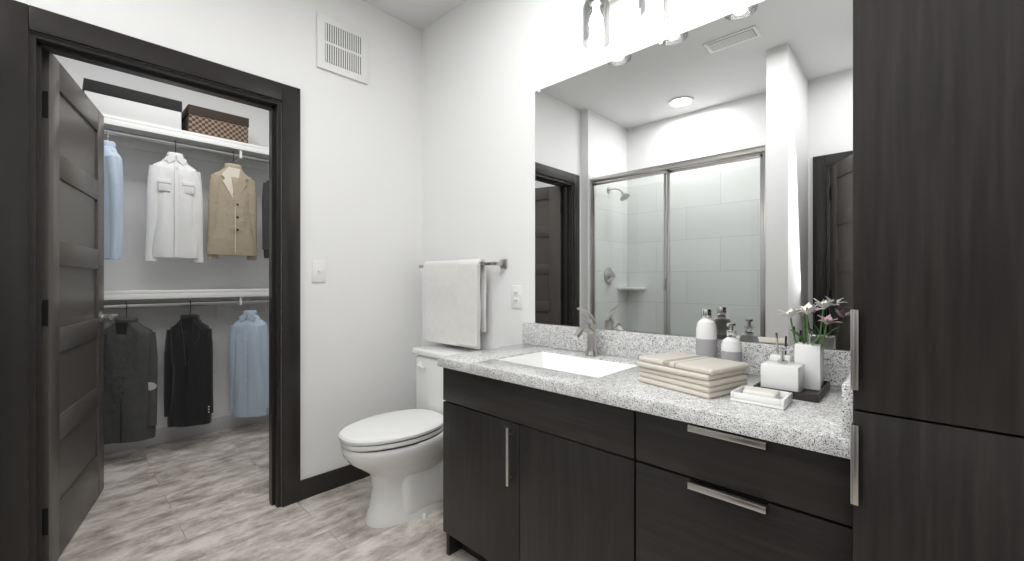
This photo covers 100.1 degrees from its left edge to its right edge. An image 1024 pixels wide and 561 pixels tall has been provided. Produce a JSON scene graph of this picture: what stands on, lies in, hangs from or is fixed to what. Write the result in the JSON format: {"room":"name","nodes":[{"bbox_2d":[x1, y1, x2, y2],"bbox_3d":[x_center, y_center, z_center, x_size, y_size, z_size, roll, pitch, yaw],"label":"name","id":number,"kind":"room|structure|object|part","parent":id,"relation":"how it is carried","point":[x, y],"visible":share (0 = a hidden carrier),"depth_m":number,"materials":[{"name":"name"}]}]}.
{"room":"bathroom","nodes":[
{"label":"bathroom","id":0,"kind":"room"},
{"bbox_2d":[15,0,318,428],"bbox_3d":[-3.108,-0.237,2.387,0.120,2.740,3.990,0,0,43],"label":"wall","id":1,"kind":"structure","parent":0,"point":[131,272],"depth_m":2.94,"materials":[{"name":"white paint"}]},
{"bbox_2d":[102,114,268,308],"bbox_3d":[-2.367,-0.409,2.864,0.299,1.175,2.296,0,0,43],"label":"shelf","id":2,"kind":"object","parent":1,"relation":"attached to","point":[130,133],"visible":0.4,"depth_m":2.92,"materials":[{"name":"white wood"}]},
{"bbox_2d":[104,127,123,259],"bbox_3d":[-2.453,-0.526,2.598,0.307,0.803,0.125,0,0,31],"label":"shirt","id":3,"kind":"object","parent":2,"relation":"hanging from","point":[113,206],"visible":0.58,"depth_m":2.52,"materials":[{"name":"blue fabric"}]},
{"bbox_2d":[104,302,157,444],"bbox_3d":[-2.390,0.561,2.659,0.329,0.858,0.138,0,0,-19],"label":"blazer","id":4,"kind":"object","parent":2,"relation":"hanging from","point":[130,377],"visible":0.81,"depth_m":2.62,"materials":[{"name":"grey fabric"}]},
{"bbox_2d":[82,78,181,129],"bbox_3d":[-2.443,-1.093,2.766,0.263,0.190,0.463,0,0,43],"label":"storage box","id":5,"kind":"object","parent":2,"relation":"on","point":[115,100],"visible":0.73,"depth_m":2.67,"materials":[{"name":"white"}]},
{"bbox_2d":[144,140,203,261],"bbox_3d":[-2.228,-0.526,2.834,0.124,0.803,0.311,0,0,43],"label":"shirt","id":6,"kind":"object","parent":2,"relation":"hanging from","point":[174,213],"visible":1,"depth_m":2.79,"materials":[{"name":"white fabric"}]},
{"bbox_2d":[164,300,213,426],"bbox_3d":[-2.174,0.551,2.893,0.284,0.838,0.124,0,0,-17],"label":"jacket","id":7,"kind":"object","parent":2,"relation":"hanging from","point":[188,376],"visible":1,"depth_m":2.85,"materials":[{"name":"black fabric"}]},
{"bbox_2d":[181,104,248,142],"bbox_3d":[-2.148,-1.095,3.107,0.243,0.195,0.363,0,0,43],"label":"storage box","id":8,"kind":"object","parent":2,"relation":"on","point":[204,121],"visible":0.62,"depth_m":3.01,"materials":[{"name":"brown"}]},
{"bbox_2d":[206,151,257,259],"bbox_3d":[-2.001,-0.538,3.074,0.128,0.779,0.320,0,0,43],"label":"blazer","id":9,"kind":"object","parent":2,"relation":"hanging from","point":[232,212],"visible":1,"depth_m":3.03,"materials":[{"name":"beige fabric"}]},
{"bbox_2d":[228,298,268,416],"bbox_3d":[-1.927,0.561,3.155,0.287,0.858,0.126,0,0,-5],"label":"shirt","id":10,"kind":"object","parent":2,"relation":"hanging from","point":[248,352],"visible":0.98,"depth_m":3.11,"materials":[{"name":"blue fabric"}]},
{"bbox_2d":[262,180,268,257],"bbox_3d":[-1.780,-0.549,3.305,0.124,0.758,0.274,0,0,43],"label":"jacket","id":11,"kind":"object","parent":2,"relation":"hanging from","point":[265,219],"visible":0.17,"depth_m":3.20,"materials":[{"name":"black fabric"}]},
{"bbox_2d":[104,409,268,454],"bbox_3d":[-2.472,1.083,2.962,0.015,0.100,2.300,0,0,43],"label":"baseboard","id":12,"kind":"structure","parent":1,"relation":"attached to","point":[166,434],"depth_m":3.07,"materials":[{"name":"grey wood"}]},
{"bbox_2d":[57,420,478,560],"bbox_3d":[-1.439,1.158,0.898,4.830,0.050,4.120,0,0,43],"label":"floor","id":13,"kind":"structure","parent":0,"point":[203,497],"depth_m":2.05,"materials":[{"name":"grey wood"}]},
{"bbox_2d":[338,344,478,527],"bbox_3d":[-0.499,0.757,2.162,0.480,0.752,0.737,0,0,43],"label":"toilet","id":14,"kind":"object","parent":13,"relation":"on","point":[397,456],"visible":0.75,"depth_m":2.02,"materials":[{"name":"white ceramic"}]},
{"bbox_3d":[-0.564,0.719,2.094,0.380,0.060,0.550,0,0,43],"label":"seat lid","id":15,"kind":"part","parent":14,"relation":"part of","materials":[{"name":"white plastic"}]},
{"bbox_3d":[-0.328,0.564,2.343,0.480,0.366,0.238,0,0,43],"label":"tank","id":16,"kind":"part","parent":14,"relation":"part of","materials":[{"name":"white ceramic"}]},
{"bbox_2d":[437,363,852,560],"bbox_3d":[0.364,0.742,1.482,1.328,0.782,0.552,0,0,43],"label":"bathroom vanity","id":17,"kind":"object","parent":13,"relation":"on","point":[568,443],"depth_m":1.21,"materials":[{"name":"black wood"}]},
{"bbox_2d":[437,343,849,450],"bbox_3d":[0.365,0.332,1.490,1.338,0.038,0.538,0,0,43],"label":"countertop","id":18,"kind":"structure","parent":17,"relation":"on","point":[819,423],"depth_m":1.10,"materials":[{"name":"grey stone"}]},
{"bbox_2d":[493,351,632,382],"bbox_3d":[0.206,0.383,1.655,0.476,0.129,0.297,0,0,43],"label":"sink","id":19,"kind":"object","parent":18,"relation":"in","point":[578,367],"depth_m":1.76,"materials":[{"name":"white ceramic"}]},
{"bbox_2d":[569,307,600,354],"bbox_3d":[0.300,0.211,1.755,0.056,0.204,0.152,0,0,43],"label":"faucet","id":20,"kind":"object","parent":18,"relation":"on","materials":[{"name":"silver metal"}]},
{"bbox_2d":[637,351,748,398],"bbox_3d":[0.529,0.273,1.270,0.191,0.080,0.252,0,0,-32],"label":"towel stack","id":21,"kind":"object","parent":18,"relation":"on","point":[706,377],"visible":0.98,"depth_m":1.20,"materials":[{"name":"beige fabric"}]},
{"bbox_2d":[696,309,716,357],"bbox_3d":[0.664,0.205,1.463,0.066,0.215,0.066,0,0,43],"label":"bottle","id":22,"kind":"object","parent":18,"relation":"on","point":[706,335],"visible":0.67,"depth_m":1.44,"materials":[{"name":"white plastic"}]},
{"bbox_2d":[721,323,741,361],"bbox_3d":[0.710,0.225,1.389,0.062,0.175,0.066,0,0,43],"label":"pump bottle","id":23,"kind":"object","parent":18,"relation":"on","point":[731,346],"visible":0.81,"depth_m":1.37,"materials":[{"name":"white ceramic"}]},
{"bbox_2d":[731,385,792,409],"bbox_3d":[0.645,0.297,1.109,0.120,0.030,0.100,0,0,43],"label":"soap dish","id":24,"kind":"object","parent":18,"relation":"on","point":[771,398],"visible":0.98,"depth_m":1.08,"materials":[{"name":"white ceramic"}]},
{"bbox_2d":[753,381,829,402],"bbox_3d":[0.798,0.302,1.219,0.150,0.020,0.210,0,0,43],"label":"tray","id":25,"kind":"object","parent":18,"relation":"on","point":[815,396],"visible":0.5,"depth_m":1.13,"materials":[{"name":"grey wood"}]},
{"bbox_2d":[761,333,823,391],"bbox_3d":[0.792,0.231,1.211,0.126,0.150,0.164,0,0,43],"label":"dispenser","id":26,"kind":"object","parent":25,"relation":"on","point":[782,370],"visible":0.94,"depth_m":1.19,"materials":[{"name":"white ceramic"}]},
{"bbox_2d":[778,298,842,347],"bbox_3d":[0.852,0.141,1.224,0.157,0.182,0.136,0,0,43],"label":"flowers","id":27,"kind":"object","parent":26,"relation":"in","point":[807,309],"visible":0.9,"depth_m":1.22,"materials":[{"name":"white plant"}]},
{"bbox_2d":[850,0,1023,560],"bbox_3d":[1.087,-0.017,0.755,0.718,2.300,0.614,0,0,43],"label":"tall cabinet","id":28,"kind":"object","parent":13,"relation":"on","point":[937,387],"visible":1,"depth_m":0.71,"materials":[{"name":"black wood"}]},
{"bbox_2d":[361,0,464,30],"bbox_3d":[-1.439,-1.632,0.898,4.830,0.050,4.120,0,0,43],"label":"ceiling","id":29,"kind":"structure","parent":0,"point":[421,15],"depth_m":2.54,"materials":[{"name":"white paint"}]},
{"bbox_2d":[319,0,848,423],"bbox_3d":[-0.065,-0.237,2.352,4.830,2.740,0.120,0,0,43],"label":"wall","id":30,"kind":"structure","parent":0,"point":[417,150],"depth_m":2.41,"materials":[{"name":"white paint"}]},
{"bbox_2d":[42,51,118,560],"bbox_3d":[-2.010,0.117,1.976,0.183,2.015,0.800,0,0,-33],"label":"closet door","id":31,"kind":"structure","parent":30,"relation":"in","point":[73,295],"depth_m":1.88,"materials":[{"name":"grey wood"}]},
{"bbox_3d":[-2.164,0.190,2.217,0.183,0.064,0.157,0,0,-33],"label":"handle","id":32,"kind":"part","parent":31,"relation":"part of","materials":[{"name":"silver metal"}]},
{"bbox_2d":[0,0,299,560],"bbox_3d":[-1.490,0.074,1.885,0.156,2.117,1.014,0,0,43],"label":"door frame","id":33,"kind":"structure","parent":30,"relation":"attached to","point":[22,47],"depth_m":1.58,"materials":[{"name":"black wood"}]},
{"bbox_2d":[42,91,47,535],"bbox_3d":[-1.805,0.125,1.644,0.044,1.700,0.044,0,0,-33],"label":"door hinges","id":34,"kind":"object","parent":33,"relation":"attached to","point":[44,312],"depth_m":1.64,"materials":[{"name":"metal"}]},
{"bbox_2d":[312,261,324,282],"bbox_3d":[-1.024,-0.047,2.278,0.016,0.116,0.070,0,0,43],"label":"switch plate","id":35,"kind":"object","parent":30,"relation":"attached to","point":[318,271],"visible":1,"depth_m":2.28,"materials":[{"name":"white plastic"}]},
{"bbox_2d":[300,464,369,500],"bbox_3d":[-0.845,1.083,2.470,0.013,0.100,0.720,0,0,43],"label":"baseboard","id":36,"kind":"structure","parent":30,"relation":"attached to","point":[327,481],"depth_m":2.30,"materials":[{"name":"black wood"}]},
{"bbox_2d":[317,12,367,84],"bbox_3d":[-0.932,-1.277,2.373,0.020,0.290,0.290,0,0,43],"label":"air vent","id":37,"kind":"object","parent":30,"relation":"in","point":[342,49],"visible":1,"depth_m":2.36,"materials":[{"name":"white plastic"}]},
{"bbox_2d":[419,259,506,348],"bbox_3d":[-0.315,0.122,2.426,0.693,0.473,0.114,0,0,43],"label":"towel rail","id":38,"kind":"object","parent":30,"relation":"attached to","point":[454,292],"visible":1,"depth_m":2.36,"materials":[{"name":"white fabric"}]},
{"bbox_2d":[511,285,521,307],"bbox_3d":[0.023,0.083,2.180,0.070,0.116,0.008,0,0,43],"label":"electrical outlet plate","id":39,"kind":"object","parent":30,"relation":"attached to","point":[516,296],"visible":1,"depth_m":2.17,"materials":[{"name":"white plastic"}]},
{"bbox_2d":[583,0,617,49],"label":"vanity light","id":40,"kind":"object","parent":30,"relation":"attached to","point":[593,9],"depth_m":1.73,"materials":[{"name":"white glass"}]},
{"bbox_2d":[638,0,668,26],"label":"vanity light","id":41,"kind":"object","parent":30,"relation":"attached to","point":[651,3],"depth_m":1.59,"materials":[{"name":"white glass"}]},
{"bbox_2d":[522,323,849,386],"bbox_3d":[0.543,0.260,1.679,1.338,0.105,0.018,0,0,43],"label":"backsplash","id":42,"kind":"structure","parent":30,"relation":"attached to","point":[635,345],"depth_m":1.66,"materials":[{"name":"grey stone"}]},
{"bbox_2d":[535,0,852,350],"bbox_3d":[0.574,-0.358,1.660,1.264,1.128,0.005,0,0,43],"label":"mirror","id":43,"kind":"object","parent":30,"relation":"attached to","point":[683,180],"visible":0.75,"depth_m":1.53,"materials":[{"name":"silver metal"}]},
{"bbox_2d":[538,39,662,92],"bbox_3d":[0.353,-0.919,1.862,0.626,0.018,0.004,0,0,43],"label":"clips","id":44,"kind":"object","parent":43,"relation":"attached to","point":[660,43],"visible":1,"depth_m":1.66,"materials":[{"name":"white plastic"}]},
{"bbox_2d":[841,367,852,438],"bbox_3d":[0.841,0.260,1.035,0.020,0.105,0.510,0,0,43],"label":"backsplash","id":45,"kind":"structure","parent":30,"relation":"attached to","point":[846,393],"depth_m":0.85,"materials":[{"name":"grey stone"}]}
]}

